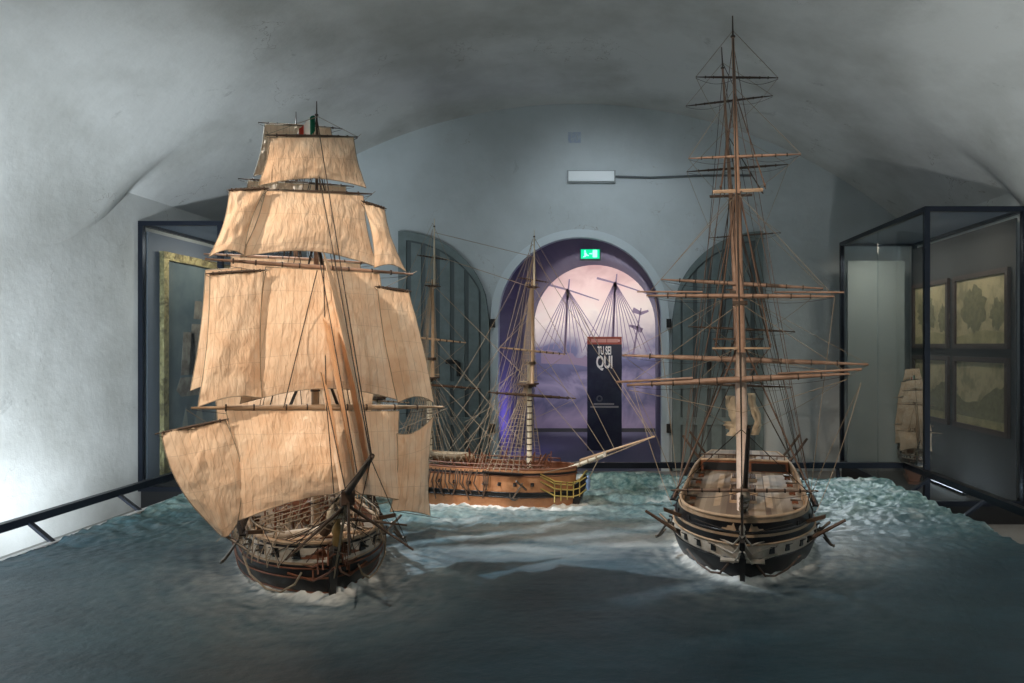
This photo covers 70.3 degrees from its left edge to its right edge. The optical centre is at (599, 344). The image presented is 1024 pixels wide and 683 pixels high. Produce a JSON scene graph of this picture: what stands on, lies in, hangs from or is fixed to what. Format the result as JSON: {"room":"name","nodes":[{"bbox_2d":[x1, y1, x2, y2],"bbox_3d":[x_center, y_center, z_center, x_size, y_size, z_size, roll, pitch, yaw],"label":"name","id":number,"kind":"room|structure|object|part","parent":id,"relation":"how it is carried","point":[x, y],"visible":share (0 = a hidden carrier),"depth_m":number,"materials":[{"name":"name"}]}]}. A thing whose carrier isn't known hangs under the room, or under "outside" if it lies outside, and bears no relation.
{"room":"museum","nodes":[
{"label":"museum","id":0,"kind":"room"},
{"bbox_2d":[0,192,237,556],"bbox_3d":[-4.950,0.075,3.500,0.001,3.350,13.000,0,0,0],"label":"wall","id":1,"kind":"structure","parent":0,"point":[69,307],"depth_m":6.76,"materials":[{"name":"white paint"}]},
{"bbox_2d":[0,0,1023,244],"bbox_3d":[-0.325,-2.125,3.500,9.250,2.450,13.000,0,0,0],"label":"ceiling","id":2,"kind":"structure","parent":0,"point":[914,105],"depth_m":7.11,"materials":[{"name":"white paint"}]},
{"bbox_2d":[0,471,1023,558],"bbox_3d":[-0.325,1.800,3.450,9.450,0.100,13.100,0,0,0],"label":"floor","id":3,"kind":"structure","parent":0,"point":[1015,531],"depth_m":6.98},
{"bbox_2d":[0,501,163,560],"bbox_3d":[-0.450,1.538,4.550,6.520,0.425,5.200,0,0,0],"label":"display platform","id":4,"kind":"object","parent":3,"relation":"on","point":[143,509],"visible":0.06,"depth_m":4.81,"materials":[{"name":"grey"}]},
{"bbox_2d":[0,472,174,543],"bbox_3d":[-3.806,1.266,4.735,0.300,0.187,4.870,0,0,0],"label":"guard rail","id":5,"kind":"object","parent":4,"relation":"attached to","point":[31,519],"visible":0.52,"depth_m":5.37,"materials":[{"name":"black metal"}]},
{"bbox_2d":[0,471,1023,682],"bbox_3d":[-0.430,1.295,4.550,6.460,0.230,5.100,0,0,0],"label":"sea diorama","id":6,"kind":"object","parent":4,"relation":"on","point":[910,589],"visible":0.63,"depth_m":3.65,"materials":[{"name":"paint"}]},
{"bbox_2d":[155,101,446,595],"bbox_3d":[-1.812,-0.115,4.443,1.570,2.990,3.455,0,0,-30],"label":"model","id":7,"kind":"object","parent":6,"relation":"on","point":[293,355],"visible":1,"depth_m":4.02},
{"bbox_3d":[-1.842,1.021,4.527,0.489,0.209,0.020,0,0,-30],"label":"pin rail","id":8,"kind":"part","parent":7,"relation":"part of","materials":[{"name":"red wood"}]},
{"bbox_3d":[-1.762,1.056,4.388,0.409,0.139,0.020,0,0,-30],"label":"pin rail","id":9,"kind":"part","parent":7,"relation":"part of","materials":[{"name":"red wood"}]},
{"bbox_3d":[-1.475,1.105,3.705,0.328,0.241,0.046,0,0,24],"label":"head rail","id":10,"kind":"part","parent":7,"relation":"part of","materials":[{"name":"red wood"}]},
{"bbox_3d":[-2.023,0.970,4.839,0.697,0.158,2.569,0,0,-30],"label":"cap rail","id":11,"kind":"part","parent":7,"relation":"part of","materials":[{"name":"beige wood"}]},
{"bbox_3d":[-1.547,1.091,4.016,0.489,0.069,0.020,0,0,-30],"label":"pin rail","id":12,"kind":"part","parent":7,"relation":"part of","materials":[{"name":"beige wood"}]},
{"bbox_3d":[-1.316,1.105,3.797,0.046,0.242,0.328,0,0,6],"label":"head rail","id":13,"kind":"part","parent":7,"relation":"part of","materials":[{"name":"red wood"}]},
{"bbox_2d":[372,218,654,507],"bbox_3d":[-1.048,0.140,6.160,3.121,2.480,0.714,0,0,19],"label":"model","id":14,"kind":"object","parent":6,"relation":"on","point":[458,477],"visible":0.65,"depth_m":5.94},
{"bbox_3d":[-1.167,0.944,5.966,1.498,0.073,0.040,0,0,17],"label":"rail","id":15,"kind":"part","parent":14,"relation":"part of","materials":[{"name":"red wood"}]},
{"bbox_3d":[-1.048,0.944,6.348,1.498,0.073,0.040,0,0,17],"label":"rail","id":16,"kind":"part","parent":14,"relation":"part of","materials":[{"name":"red wood"}]},
{"bbox_3d":[-1.190,0.940,6.183,2.119,0.158,0.439,0,0,17],"label":"cap rail","id":17,"kind":"part","parent":14,"relation":"part of","materials":[{"name":"red wood"}]},
{"bbox_3d":[-0.294,1.139,5.796,0.377,0.243,0.042,0,0,-17],"label":"head rail","id":18,"kind":"part","parent":14,"relation":"part of","materials":[{"name":"yellow paint"}]},
{"bbox_2d":[616,16,868,581],"bbox_3d":[0.985,-0.440,5.043,1.821,3.640,3.884,0,0,12],"label":"model","id":19,"kind":"object","parent":6,"relation":"on","point":[742,511],"visible":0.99,"depth_m":4.54},
{"bbox_3d":[0.704,1.105,3.975,0.059,0.200,0.309,0,0,-25],"label":"head rail","id":20,"kind":"part","parent":19,"relation":"part of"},
{"bbox_3d":[1.076,0.977,5.396,0.809,0.083,2.969,0,0,12],"label":"cap rail","id":21,"kind":"part","parent":19,"relation":"part of","materials":[{"name":"beige wood"}]},
{"bbox_3d":[1.214,0.971,6.073,0.725,0.023,0.020,0,0,12],"label":"break rail","id":22,"kind":"part","parent":19,"relation":"part of","materials":[{"name":"beige wood"}]},
{"bbox_3d":[1.218,0.955,6.092,0.724,0.058,0.011,0,0,12],"label":"balustrade","id":23,"kind":"part","parent":19,"relation":"part of","materials":[{"name":"brown wood"}]},
{"bbox_3d":[0.861,1.105,3.944,0.308,0.201,0.059,0,0,-42],"label":"head rail","id":24,"kind":"part","parent":19,"relation":"part of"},
{"bbox_2d":[571,462,907,477],"bbox_3d":[-0.440,1.288,7.158,7.020,0.232,0.115,0,0,0],"label":"guard rail","id":25,"kind":"object","parent":4,"relation":"on","point":[838,465],"visible":0.13,"depth_m":7.16,"materials":[{"name":"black metal"}]},
{"bbox_2d":[904,463,1023,516],"bbox_3d":[2.940,1.290,4.735,0.272,0.236,4.870,0,0,0],"label":"guard rail","id":26,"kind":"object","parent":4,"relation":"on","point":[985,497],"visible":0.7,"depth_m":5.88,"materials":[{"name":"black metal"}]},
{"bbox_2d":[138,221,298,507],"bbox_3d":[-4.494,0.210,8.699,0.911,3.080,2.002,0,0,0],"label":"display case","id":27,"kind":"object","parent":3,"relation":"on","point":[208,232],"visible":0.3,"depth_m":7.81,"materials":[{"name":"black metal"}]},
{"bbox_3d":[-4.904,0.160,8.700,0.010,2.780,1.820,0,0,0],"label":"panel","id":28,"kind":"part","parent":27,"relation":"part of","materials":[{"name":"grey"}]},
{"bbox_2d":[160,251,229,474],"bbox_3d":[-4.850,0.200,8.750,0.050,2.480,1.560,0,0,0],"label":"painting","id":29,"kind":"object","parent":27,"relation":"in","point":[181,285],"visible":0.44,"depth_m":8.29,"materials":[{"name":"grey fabric"}]},
{"bbox_3d":[-4.500,0.160,9.620,0.759,2.780,0.020,0,0,0],"label":"panel","id":30,"kind":"part","parent":27,"relation":"part of","materials":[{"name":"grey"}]},
{"bbox_2d":[839,206,1023,523],"bbox_3d":[3.654,0.200,8.244,1.012,3.100,2.512,0,0,0],"label":"display case","id":31,"kind":"object","parent":3,"relation":"on","point":[987,463],"visible":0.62,"depth_m":8.40,"materials":[{"name":"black metal"}]},
{"bbox_3d":[3.610,0.225,9.420,0.740,2.650,0.020,0,0,0],"label":"panel","id":32,"kind":"part","parent":31,"relation":"part of","materials":[{"name":"grey"}]},
{"bbox_2d":[903,467,922,484],"bbox_3d":[3.600,1.438,8.300,0.200,0.225,0.640,0,0,18],"label":"display stand","id":33,"kind":"object","parent":31,"relation":"on","point":[911,477],"visible":0.43,"depth_m":8.08,"materials":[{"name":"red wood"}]},
{"bbox_2d":[891,368,941,466],"bbox_3d":[3.552,0.789,8.157,0.523,1.106,1.280,0,0,9],"label":"model","id":34,"kind":"object","parent":33,"relation":"on","point":[908,424],"visible":0.89,"depth_m":8.03},
{"bbox_2d":[912,278,949,347],"bbox_3d":[4.067,-0.370,8.874,0.035,0.820,0.972,0,0,0],"label":"framed picture","id":35,"kind":"object","parent":31,"relation":"attached to","point":[939,289],"visible":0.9,"depth_m":8.74,"materials":[{"name":"beige paper"}]},
{"bbox_2d":[915,284,944,337],"bbox_3d":[4.079,-0.370,8.880,0.012,0.710,0.850,0,0,0],"label":"print","id":36,"kind":"object","parent":35,"relation":"attached to","point":[937,291],"depth_m":8.79},
{"bbox_2d":[912,355,949,424],"bbox_3d":[4.067,0.530,8.880,0.035,0.800,0.960,0,0,0],"label":"framed picture","id":37,"kind":"object","parent":31,"relation":"attached to","point":[939,365],"visible":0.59,"depth_m":8.64,"materials":[{"name":"beige paper"}]},
{"bbox_2d":[915,359,944,391],"bbox_3d":[4.079,0.530,8.880,0.012,0.690,0.850,0,0,0],"label":"print","id":38,"kind":"object","parent":37,"relation":"attached to","point":[937,366],"depth_m":8.71},
{"bbox_2d":[930,480,967,494],"bbox_3d":[3.760,1.520,7.800,0.060,0.059,0.760,0,0,0],"label":"lamp","id":39,"kind":"object","parent":31,"relation":"on","point":[931,481],"visible":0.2,"depth_m":7.72,"materials":[{"name":"white metal"}]},
{"bbox_3d":[4.098,0.150,8.245,0.015,2.800,2.330,0,0,0],"label":"panel","id":40,"kind":"part","parent":31,"relation":"part of","materials":[{"name":"grey"}]},
{"bbox_2d":[952,267,1010,348],"bbox_3d":[4.067,-0.370,7.720,0.035,0.820,1.120,0,0,0],"label":"framed picture","id":41,"kind":"object","parent":31,"relation":"attached to","point":[981,301],"visible":1,"depth_m":7.66,"materials":[{"name":"beige paper"}]},
{"bbox_2d":[957,273,1003,336],"bbox_3d":[4.079,-0.370,7.720,0.012,0.710,1.010,0,0,0],"label":"print","id":42,"kind":"object","parent":41,"relation":"attached to","point":[980,297],"depth_m":7.69},
{"bbox_2d":[952,356,1010,438],"bbox_3d":[4.067,0.530,7.720,0.035,0.800,1.120,0,0,0],"label":"framed picture","id":43,"kind":"object","parent":31,"relation":"attached to","point":[981,386],"visible":1,"depth_m":7.66,"materials":[{"name":"beige paper"}]},
{"bbox_2d":[957,361,1003,414],"bbox_3d":[4.079,0.530,7.720,0.012,0.690,1.010,0,0,0],"label":"print","id":44,"kind":"object","parent":43,"relation":"attached to","point":[980,384],"depth_m":7.71},
{"bbox_2d":[500,239,659,458],"bbox_3d":[-0.198,0.070,11.850,2.495,3.200,3.700,0,0,0],"label":"archway","id":45,"kind":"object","parent":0,"point":[563,256],"depth_m":11.50,"materials":[{"name":"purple paint"}]},
{"bbox_2d":[580,249,600,260],"bbox_3d":[-0.140,-1.300,10.376,0.300,0.170,0.068,0,0,0],"label":"exit sign","id":46,"kind":"object","parent":45,"relation":"attached to","point":[585,254],"visible":1,"depth_m":10.35,"materials":[{"name":"green plastic"}]},
{"bbox_2d":[534,265,654,427],"bbox_3d":[-0.100,0.065,13.682,2.300,3.170,0.035,0,0,0],"label":"mural","id":47,"kind":"object","parent":45,"relation":"attached to","point":[607,299],"visible":0.87,"depth_m":13.67,"materials":[{"name":"purple paint"}]},
{"bbox_2d":[537,274,652,366],"bbox_3d":[-0.110,-0.441,13.667,2.234,1.821,0.004,0,0,0],"label":"print","id":48,"kind":"object","parent":47,"relation":"attached to","point":[610,305],"depth_m":13.67},
{"bbox_2d":[274,104,909,470],"bbox_3d":[-0.325,-0.800,10.000,9.250,5.100,0.001,0,0,0],"label":"wall","id":49,"kind":"structure","parent":0,"point":[497,178],"depth_m":10.00,"materials":[{"name":"paint"}]},
{"bbox_2d":[398,231,494,458],"bbox_3d":[-2.115,0.080,9.929,1.330,3.300,0.132,0,0,0],"label":"door leaf","id":50,"kind":"structure","parent":49,"relation":"in","point":[460,284],"depth_m":9.93,"materials":[{"name":"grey wood"}]},
{"bbox_2d":[568,132,580,142],"bbox_3d":[-0.355,-2.880,9.993,0.180,0.150,0.014,0,0,0],"label":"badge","id":51,"kind":"object","parent":49,"relation":"attached to","point":[573,137],"visible":1,"depth_m":9.99,"materials":[{"name":"grey"}]},
{"bbox_2d":[490,229,668,470],"bbox_3d":[-0.280,0.072,10.045,2.480,3.355,0.150,0,0,0],"label":"trim","id":52,"kind":"structure","parent":49,"relation":"attached to","point":[552,238],"depth_m":9.97,"materials":[{"name":"white stone"}]},
{"bbox_2d":[567,170,615,182],"bbox_3d":[-0.120,-2.330,9.963,0.670,0.170,0.075,0,0,0],"label":"wall lamp","id":53,"kind":"object","parent":49,"relation":"attached to","point":[573,176],"visible":1,"depth_m":9.93,"materials":[{"name":"grey plastic"}]},
{"bbox_2d":[616,174,750,178],"bbox_3d":[1.157,-2.335,9.980,1.885,0.058,0.032,0,0,0],"label":"cable conduit","id":54,"kind":"object","parent":49,"relation":"attached to","point":[714,175],"visible":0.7,"depth_m":9.97,"materials":[{"name":"grey"}]},
{"bbox_2d":[666,231,762,470],"bbox_3d":[1.585,0.080,9.934,1.330,3.300,0.122,0,0,0],"label":"door leaf","id":55,"kind":"structure","parent":49,"relation":"in","point":[717,437],"depth_m":9.93,"materials":[{"name":"grey wood"}]},
{"bbox_2d":[502,432,683,470],"bbox_3d":[-0.150,1.700,11.850,2.900,0.100,3.700,0,0,0],"label":"floor","id":56,"kind":"structure","parent":0,"point":[567,446],"depth_m":11.37,"materials":[{"name":"grey paint"}]},
{"bbox_2d":[587,337,621,450],"bbox_3d":[0.070,0.760,11.294,0.540,1.780,0.112,0,0,0],"label":"pylon","id":57,"kind":"object","parent":56,"relation":"on","point":[603,391],"visible":0.98,"depth_m":11.25,"materials":[{"name":"black"}]},
{"bbox_2d":[910,193,1020,497],"bbox_3d":[4.300,0.075,3.500,0.001,3.350,13.000,0,0,0],"label":"wall","id":58,"kind":"structure","parent":0,"point":[1008,199],"depth_m":7.42,"materials":[{"name":"white paint"}]},
{"label":"wall","id":59,"kind":"structure","parent":0,"visible":0},
{"bbox_2d":[534,428,654,431],"bbox_3d":[-0.100,1.615,13.660,2.800,0.070,0.020,0,0,0],"label":"baseboard","id":60,"kind":"structure","parent":59,"relation":"attached to","point":[536,429],"depth_m":13.65,"materials":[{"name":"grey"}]}
]}

